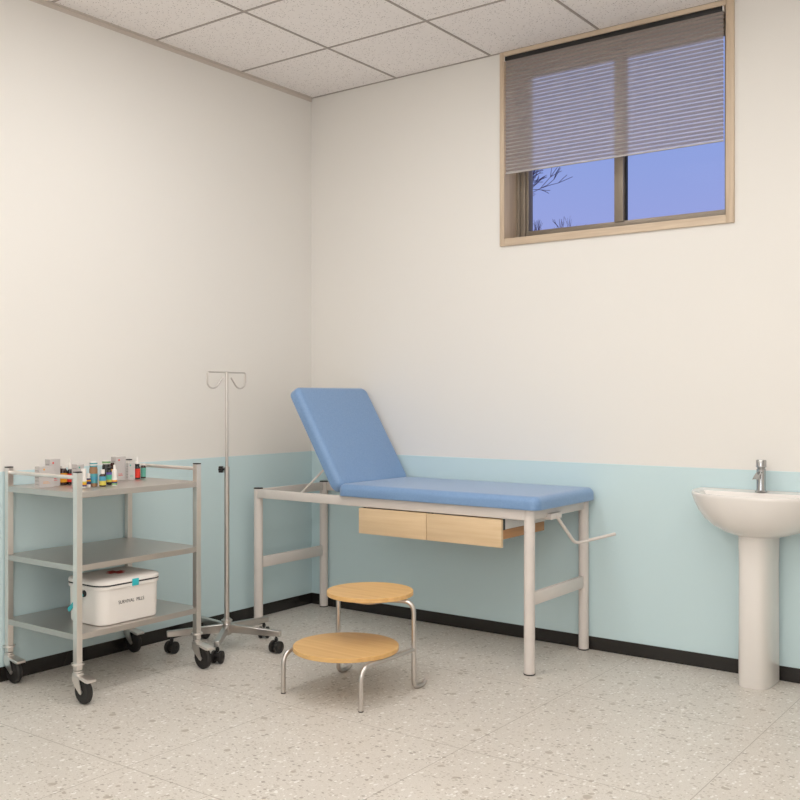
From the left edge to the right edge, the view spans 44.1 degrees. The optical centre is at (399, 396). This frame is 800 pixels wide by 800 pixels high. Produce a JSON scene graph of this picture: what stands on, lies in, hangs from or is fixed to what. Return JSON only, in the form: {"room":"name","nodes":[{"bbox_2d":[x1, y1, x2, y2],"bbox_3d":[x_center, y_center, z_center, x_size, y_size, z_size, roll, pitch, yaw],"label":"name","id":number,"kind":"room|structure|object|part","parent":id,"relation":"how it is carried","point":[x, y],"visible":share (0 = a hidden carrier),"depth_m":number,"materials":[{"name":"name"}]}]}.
{"room":"examination room","nodes":[
{"label":"examination room","id":0,"kind":"room"},
{"bbox_2d":[0,0,310,471],"bbox_3d":[-2.117,-0.274,3.878,0.200,3.000,5.500,0,0,36],"label":"wall","id":1,"kind":"structure","parent":0,"point":[155,202],"depth_m":4.84,"materials":[{"name":"white paint"}]},
{"bbox_2d":[0,451,311,666],"bbox_3d":[-2.034,0.774,3.817,0.006,0.903,5.100,0,0,36],"label":"wall panel","id":2,"kind":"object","parent":1,"relation":"attached to","point":[39,521],"depth_m":5.05,"materials":[{"name":"teal paint"}]},
{"bbox_2d":[0,593,311,681],"bbox_3d":[-2.032,1.194,3.812,0.004,0.064,5.094,0,0,36],"label":"baseboard","id":3,"kind":"structure","parent":1,"relation":"attached to","point":[62,659],"depth_m":4.76,"materials":[{"name":"black"}]},
{"bbox_2d":[30,0,312,101],"bbox_3d":[-2.029,-1.763,3.814,0.018,0.025,5.100,0,0,36],"label":"trim","id":4,"kind":"structure","parent":1,"relation":"attached to","point":[47,3],"depth_m":4.97,"materials":[{"name":"silver metal"}]},
{"bbox_2d":[50,0,719,96],"bbox_3d":[-0.183,-1.834,2.457,5.000,0.120,5.500,0,0,36],"label":"ceiling","id":5,"kind":"structure","parent":0,"point":[243,41],"depth_m":4.75,"materials":[{"name":"tile"}]},
{"bbox_2d":[51,0,599,77],"bbox_3d":[-0.183,-1.773,2.457,4.600,0.004,5.100,0,0,36],"label":"grid","id":6,"kind":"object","parent":5,"relation":"attached to","point":[53,1],"depth_m":4.73,"materials":[{"name":"silver metal"}]},
{"bbox_2d":[0,603,799,799],"bbox_3d":[-0.183,1.286,2.457,5.000,0.120,5.500,0,0,36],"label":"floor","id":7,"kind":"structure","parent":0,"point":[590,724],"depth_m":3.71,"materials":[{"name":"stone"}]},
{"bbox_2d":[3,459,213,703],"bbox_3d":[-1.275,0.763,4.347,0.600,0.925,0.683,0,0,36],"label":"trolley","id":8,"kind":"object","parent":7,"relation":"on","point":[78,557],"visible":0.94,"depth_m":4.24,"materials":[{"name":"silver metal"}]},
{"bbox_3d":[-1.684,0.702,4.255,0.026,0.792,0.026,0,0,36],"label":"post","id":9,"kind":"part","parent":8,"relation":"part of","materials":[{"name":"silver metal"}]},
{"bbox_3d":[-1.489,0.326,4.112,0.483,0.016,0.016,0,0,36],"label":"guard rail","id":10,"kind":"part","parent":8,"relation":"part of","materials":[{"name":"silver metal"}]},
{"bbox_2d":[35,466,53,487],"bbox_3d":[-1.504,0.339,4.178,0.034,0.089,0.070,0,0,36],"label":"carton","id":11,"kind":"object","parent":8,"relation":"on","point":[40,482],"visible":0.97,"depth_m":4.16,"materials":[{"name":"grey cardboard"}]},
{"bbox_2d":[45,459,59,485],"bbox_3d":[-1.496,0.326,4.254,0.034,0.115,0.052,0,0,36],"label":"carton","id":12,"kind":"object","parent":8,"relation":"on","point":[48,462],"visible":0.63,"depth_m":4.25,"materials":[{"name":"grey cardboard"}]},
{"bbox_2d":[60,466,66,484],"bbox_3d":[-1.466,0.342,4.298,0.035,0.082,0.035,0,0,36],"label":"medicine bottle","id":13,"kind":"object","parent":8,"relation":"on","point":[63,471],"visible":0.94,"depth_m":4.29,"materials":[{"name":"orange glass"}]},
{"bbox_2d":[67,459,71,484],"bbox_3d":[-1.439,0.327,4.311,0.026,0.112,0.026,0,0,36],"label":"medicine bottle","id":14,"kind":"object","parent":8,"relation":"on","point":[69,471],"visible":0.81,"depth_m":4.30,"materials":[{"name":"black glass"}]},
{"bbox_3d":[-1.439,0.347,4.311,0.025,0.072,0.025,0,0,36],"label":"glass","id":15,"kind":"part","parent":14,"relation":"part of","materials":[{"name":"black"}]},
{"bbox_3d":[-1.295,0.702,3.969,0.026,0.792,0.026,0,0,36],"label":"post","id":16,"kind":"part","parent":8,"relation":"part of","materials":[{"name":"silver metal"}]},
{"bbox_2d":[72,464,83,485],"bbox_3d":[-1.381,0.336,4.237,0.040,0.094,0.034,0,0,36],"label":"carton","id":17,"kind":"object","parent":8,"relation":"on","point":[75,467],"visible":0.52,"depth_m":4.22,"materials":[{"name":"grey cardboard"}]},
{"bbox_2d":[81,469,86,487],"bbox_3d":[-1.332,0.343,4.160,0.024,0.080,0.024,0,0,36],"label":"medicine bottle","id":18,"kind":"object","parent":8,"relation":"on","point":[84,479],"visible":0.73,"depth_m":4.15,"materials":[{"name":"white plastic"}]},
{"bbox_2d":[87,473,90,486],"bbox_3d":[-1.323,0.354,4.196,0.020,0.058,0.020,0,0,36],"label":"medicine bottle","id":19,"kind":"object","parent":8,"relation":"on","point":[88,474],"visible":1,"depth_m":4.19,"materials":[{"name":"white plastic"}]},
{"bbox_2d":[89,461,97,486],"bbox_3d":[-1.312,0.330,4.230,0.035,0.106,0.035,0,0,36],"label":"jar","id":20,"kind":"object","parent":8,"relation":"on","point":[93,471],"visible":0.95,"depth_m":4.21,"materials":[{"name":"brown"}]},
{"bbox_2d":[8,599,195,639],"bbox_3d":[-1.302,0.966,4.366,0.507,0.024,0.656,0,0,36],"label":"shelf","id":21,"kind":"object","parent":8,"relation":"attached to","point":[58,622],"depth_m":4.21,"materials":[{"name":"silver metal"}]},
{"bbox_2d":[8,537,195,570],"bbox_3d":[-1.302,0.690,4.366,0.507,0.024,0.656,0,0,36],"label":"shelf","id":22,"kind":"object","parent":8,"relation":"attached to","point":[119,551],"depth_m":4.27,"materials":[{"name":"silver metal"}]},
{"bbox_2d":[8,477,195,497],"bbox_3d":[-1.302,0.396,4.366,0.507,0.024,0.656,0,0,36],"label":"shelf","id":23,"kind":"object","parent":8,"relation":"attached to","point":[146,484],"depth_m":4.20,"materials":[{"name":"silver metal"}]},
{"bbox_2d":[99,469,105,486],"bbox_3d":[-1.271,0.347,4.223,0.029,0.072,0.029,0,0,36],"label":"medicine bottle","id":24,"kind":"object","parent":8,"relation":"on","point":[102,477],"visible":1,"depth_m":4.21,"materials":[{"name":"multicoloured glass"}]},
{"bbox_2d":[102,460,110,474],"bbox_3d":[-1.307,0.334,4.397,0.037,0.100,0.037,0,0,36],"label":"jar","id":25,"kind":"object","parent":8,"relation":"on","point":[106,463],"visible":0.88,"depth_m":4.38,"materials":[{"name":"black glass"}]},
{"bbox_2d":[106,467,111,484],"bbox_3d":[-1.268,0.345,4.307,0.024,0.076,0.024,0,0,36],"label":"medicine bottle","id":26,"kind":"object","parent":8,"relation":"on","point":[108,472],"visible":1,"depth_m":4.30,"materials":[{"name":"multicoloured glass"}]},
{"bbox_2d":[67,566,158,625],"bbox_3d":[-1.237,0.855,4.273,0.262,0.196,0.338,0,0,36],"label":"box","id":27,"kind":"object","parent":8,"relation":"on","point":[110,596],"visible":0.95,"depth_m":4.17,"materials":[{"name":"white plastic"}]},
{"bbox_3d":[-1.368,0.866,4.163,0.106,0.092,0.006,0,0,36],"label":"carry handle","id":28,"kind":"part","parent":27,"relation":"part of","materials":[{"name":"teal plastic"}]},
{"bbox_3d":[-1.237,0.771,4.277,0.259,0.026,0.333,0,0,36],"label":"lid","id":29,"kind":"part","parent":27,"relation":"part of","materials":[{"name":"white plastic"}]},
{"bbox_2d":[112,465,116,485],"bbox_3d":[-1.227,0.338,4.245,0.023,0.091,0.023,0,0,36],"label":"medicine bottle","id":30,"kind":"object","parent":8,"relation":"on","point":[114,470],"visible":1,"depth_m":4.24,"materials":[{"name":"white plastic"}]},
{"bbox_2d":[111,456,125,480],"bbox_3d":[-1.295,0.329,4.543,0.036,0.108,0.056,0,0,36],"label":"carton","id":31,"kind":"object","parent":8,"relation":"on","point":[119,461],"visible":0.7,"depth_m":4.53,"materials":[{"name":"grey cardboard"}]},
{"bbox_3d":[-1.310,0.702,4.764,0.026,0.792,0.026,0,0,36],"label":"post","id":32,"kind":"part","parent":8,"relation":"part of","materials":[{"name":"silver metal"}]},
{"bbox_2d":[126,463,134,479],"bbox_3d":[-1.243,0.344,4.560,0.016,0.078,0.038,0,0,36],"label":"carton","id":33,"kind":"object","parent":8,"relation":"on","point":[130,467],"visible":1,"depth_m":4.55,"materials":[{"name":"grey cardboard"}]},
{"bbox_2d":[135,457,139,478],"bbox_3d":[-1.226,0.332,4.608,0.028,0.102,0.028,0,0,36],"label":"medicine bottle","id":34,"kind":"object","parent":8,"relation":"on","point":[137,465],"visible":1,"depth_m":4.60,"materials":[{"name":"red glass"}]},
{"bbox_2d":[140,463,145,477],"bbox_3d":[-1.210,0.349,4.656,0.025,0.068,0.025,0,0,36],"label":"medicine bottle","id":35,"kind":"object","parent":8,"relation":"on","point":[143,467],"visible":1,"depth_m":4.65,"materials":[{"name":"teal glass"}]},
{"bbox_3d":[-1.115,0.326,4.621,0.483,0.016,0.016,0,0,36],"label":"guard rail","id":36,"kind":"part","parent":8,"relation":"part of","materials":[{"name":"silver metal"}]},
{"bbox_3d":[-0.920,0.702,4.478,0.026,0.792,0.026,0,0,36],"label":"post","id":37,"kind":"part","parent":8,"relation":"part of","materials":[{"name":"silver metal"}]},
{"bbox_2d":[164,371,283,663],"bbox_3d":[-0.828,0.552,4.829,0.551,1.348,0.546,0,0,36],"label":"stand","id":38,"kind":"object","parent":7,"relation":"on","point":[225,627],"visible":0.94,"depth_m":4.79,"materials":[{"name":"silver metal"}]},
{"bbox_3d":[-0.985,1.125,4.759,0.269,0.042,0.025,0,0,-19],"label":"arm","id":39,"kind":"part","parent":38,"relation":"part of","materials":[{"name":"silver metal"}]},
{"bbox_3d":[-0.932,1.125,4.928,0.025,0.042,0.269,0,0,-37],"label":"arm","id":40,"kind":"part","parent":38,"relation":"part of","materials":[{"name":"silver metal"}]},
{"bbox_3d":[-0.865,0.354,4.810,0.030,0.031,0.034,0,0,7],"label":"knob","id":41,"kind":"part","parent":38,"relation":"part of","materials":[{"name":"black plastic"}]},
{"bbox_3d":[-0.841,1.125,4.656,0.025,0.042,0.269,0,0,-1],"label":"arm","id":42,"kind":"part","parent":38,"relation":"part of","materials":[{"name":"silver metal"}]},
{"bbox_3d":[-0.755,1.125,4.930,0.025,0.042,0.269,0,0,35],"label":"arm","id":43,"kind":"part","parent":38,"relation":"part of","materials":[{"name":"silver metal"}]},
{"bbox_3d":[-0.699,1.125,4.762,0.269,0.042,0.025,0,0,17],"label":"arm","id":44,"kind":"part","parent":38,"relation":"part of","materials":[{"name":"silver metal"}]},
{"bbox_2d":[281,582,426,712],"bbox_3d":[-0.186,1.026,4.142,0.438,0.400,0.566,0,0,36],"label":"step stool","id":45,"kind":"object","parent":7,"relation":"on","point":[339,647],"visible":1,"depth_m":4.09,"materials":[{"name":"brown wood"}]},
{"bbox_3d":[-0.381,1.134,4.223,0.020,0.177,0.364,0,0,36],"label":"leg","id":46,"kind":"part","parent":45,"relation":"part of","materials":[{"name":"silver metal"}]},
{"bbox_3d":[-0.235,1.035,4.286,0.076,0.380,0.314,0,0,-7],"label":"leg","id":47,"kind":"part","parent":45,"relation":"part of","materials":[{"name":"silver metal"}]},
{"bbox_3d":[-0.050,1.134,3.980,0.020,0.177,0.364,0,0,36],"label":"leg","id":48,"kind":"part","parent":45,"relation":"part of","materials":[{"name":"silver metal"}]},
{"bbox_3d":[-0.033,1.035,4.138,0.314,0.380,0.076,0,0,-11],"label":"leg","id":49,"kind":"part","parent":45,"relation":"part of","materials":[{"name":"silver metal"}]},
{"bbox_2d":[254,388,615,675],"bbox_3d":[0.122,0.589,5.011,1.870,1.273,0.610,0,0,36],"label":"examination table","id":50,"kind":"object","parent":7,"relation":"on","point":[359,461],"visible":0.98,"depth_m":4.81,"materials":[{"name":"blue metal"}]},
{"bbox_3d":[-0.765,0.858,5.339,0.049,0.723,0.049,0,0,36],"label":"leg","id":51,"kind":"part","parent":50,"relation":"part of","materials":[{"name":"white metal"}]},
{"bbox_3d":[-0.605,0.521,5.557,0.025,0.047,0.500,0,0,36],"label":"rail","id":52,"kind":"part","parent":50,"relation":"part of","materials":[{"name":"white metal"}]},
{"bbox_3d":[-0.445,0.858,5.774,0.049,0.723,0.049,0,0,36],"label":"leg","id":53,"kind":"part","parent":50,"relation":"part of","materials":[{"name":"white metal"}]},
{"bbox_3d":[0.229,0.521,5.292,1.634,0.047,0.022,0,0,36],"label":"rail","id":54,"kind":"part","parent":50,"relation":"part of","materials":[{"name":"white metal"}]},
{"bbox_3d":[-0.267,0.218,5.292,0.352,0.532,0.594,0,0,36],"label":"backrest","id":55,"kind":"part","parent":50,"relation":"part of","materials":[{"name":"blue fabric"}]},
{"bbox_3d":[-0.104,0.521,4.840,1.634,0.047,0.022,0,0,36],"label":"rail","id":56,"kind":"part","parent":50,"relation":"part of","materials":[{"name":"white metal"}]},
{"bbox_3d":[-0.036,0.613,4.780,0.406,0.126,0.018,0,0,36],"label":"drawer","id":57,"kind":"part","parent":50,"relation":"part of","materials":[{"name":"brown wood"}]},
{"bbox_3d":[0.294,0.613,4.538,0.406,0.126,0.018,0,0,36],"label":"drawer","id":58,"kind":"part","parent":50,"relation":"part of","materials":[{"name":"brown wood"}]},
{"bbox_2d":[340,477,593,510],"bbox_3d":[0.314,0.467,4.862,1.137,0.061,0.599,0,0,36],"label":"seat cushion","id":59,"kind":"object","parent":50,"relation":"on","point":[469,495],"depth_m":4.67,"materials":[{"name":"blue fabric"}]},
{"bbox_3d":[0.415,0.620,4.703,0.400,0.042,0.392,0,0,36],"label":"drawer","id":60,"kind":"part","parent":50,"relation":"part of","materials":[{"name":"brown wood"}]},
{"bbox_3d":[0.571,0.858,4.357,0.049,0.723,0.049,0,0,36],"label":"leg","id":61,"kind":"part","parent":50,"relation":"part of","materials":[{"name":"white metal"}]},
{"bbox_3d":[0.730,0.521,4.575,0.025,0.047,0.500,0,0,36],"label":"rail","id":62,"kind":"part","parent":50,"relation":"part of","materials":[{"name":"white metal"}]},
{"bbox_3d":[0.891,0.858,4.793,0.049,0.723,0.049,0,0,36],"label":"leg","id":63,"kind":"part","parent":50,"relation":"part of","materials":[{"name":"white metal"}]},
{"bbox_2d":[691,460,799,689],"bbox_3d":[1.492,0.749,4.159,0.586,0.954,0.355,0,0,36],"label":"pedestal sink","id":64,"kind":"object","parent":7,"relation":"on","point":[759,517],"visible":1,"depth_m":4.14,"materials":[{"name":"white ceramic"}]},
{"bbox_2d":[691,487,799,537],"bbox_3d":[1.492,0.501,4.159,0.586,0.186,0.355,0,0,36],"label":"basin","id":65,"kind":"object","parent":64,"relation":"in","point":[760,512],"depth_m":4.05,"materials":[{"name":"white ceramic"}]},
{"bbox_2d":[752,460,767,491],"bbox_3d":[1.537,0.341,4.230,0.052,0.138,0.113,0,0,36],"label":"faucet","id":66,"kind":"object","parent":64,"relation":"on","point":[760,476],"depth_m":4.24,"materials":[{"name":"silver metal"}]},
{"bbox_2d":[311,0,799,471],"bbox_3d":[1.386,-0.274,4.592,4.600,3.000,0.200,0,0,36],"label":"wall","id":67,"kind":"structure","parent":0,"point":[680,347],"depth_m":4.99,"materials":[{"name":"white paint"}]},
{"bbox_2d":[311,0,720,98],"bbox_3d":[1.325,-1.773,4.508,4.600,0.005,0.008,0,0,36],"label":"trim","id":68,"kind":"structure","parent":67,"relation":"attached to","point":[720,0],"depth_m":5.33,"materials":[{"name":"silver metal"}]},
{"bbox_2d":[312,451,799,668],"bbox_3d":[1.328,0.774,4.507,4.594,0.903,0.006,0,0,36],"label":"wall panel","id":69,"kind":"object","parent":67,"relation":"attached to","point":[668,577],"depth_m":4.74,"materials":[{"name":"teal paint"}]},
{"bbox_2d":[312,593,799,683],"bbox_3d":[1.326,1.194,4.502,4.590,0.064,0.004,0,0,36],"label":"baseboard","id":70,"kind":"structure","parent":67,"relation":"attached to","point":[789,674],"depth_m":4.88,"materials":[{"name":"black"}]},
{"bbox_2d":[500,0,734,246],"bbox_3d":[1.055,-1.273,4.817,1.200,0.997,0.199,0,0,36],"label":"window","id":71,"kind":"structure","parent":67,"relation":"in","point":[692,186],"depth_m":4.83,"materials":[{"name":"brown wood"}]},
{"bbox_3d":[0.876,-1.272,5.032,0.484,0.815,0.004,0,0,36],"label":"pane","id":72,"kind":"part","parent":71,"relation":"part of","materials":[{"name":"clear glass"}]},
{"bbox_2d":[504,5,725,174],"bbox_3d":[1.000,-1.446,4.757,1.128,0.603,0.034,0,0,36],"label":"window shade","id":73,"kind":"object","parent":71,"relation":"attached to","point":[656,86],"visible":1,"depth_m":4.72,"materials":[{"name":"grey fabric"}]},
{"bbox_3d":[0.997,-1.147,4.755,1.120,0.005,0.011,0,0,36],"label":"rail","id":74,"kind":"part","parent":73,"relation":"part of","materials":[{"name":"grey"}]},
{"bbox_3d":[1.315,-1.272,4.721,0.492,0.815,0.004,0,0,36],"label":"pane","id":75,"kind":"part","parent":71,"relation":"part of","materials":[{"name":"clear glass"}]}
]}

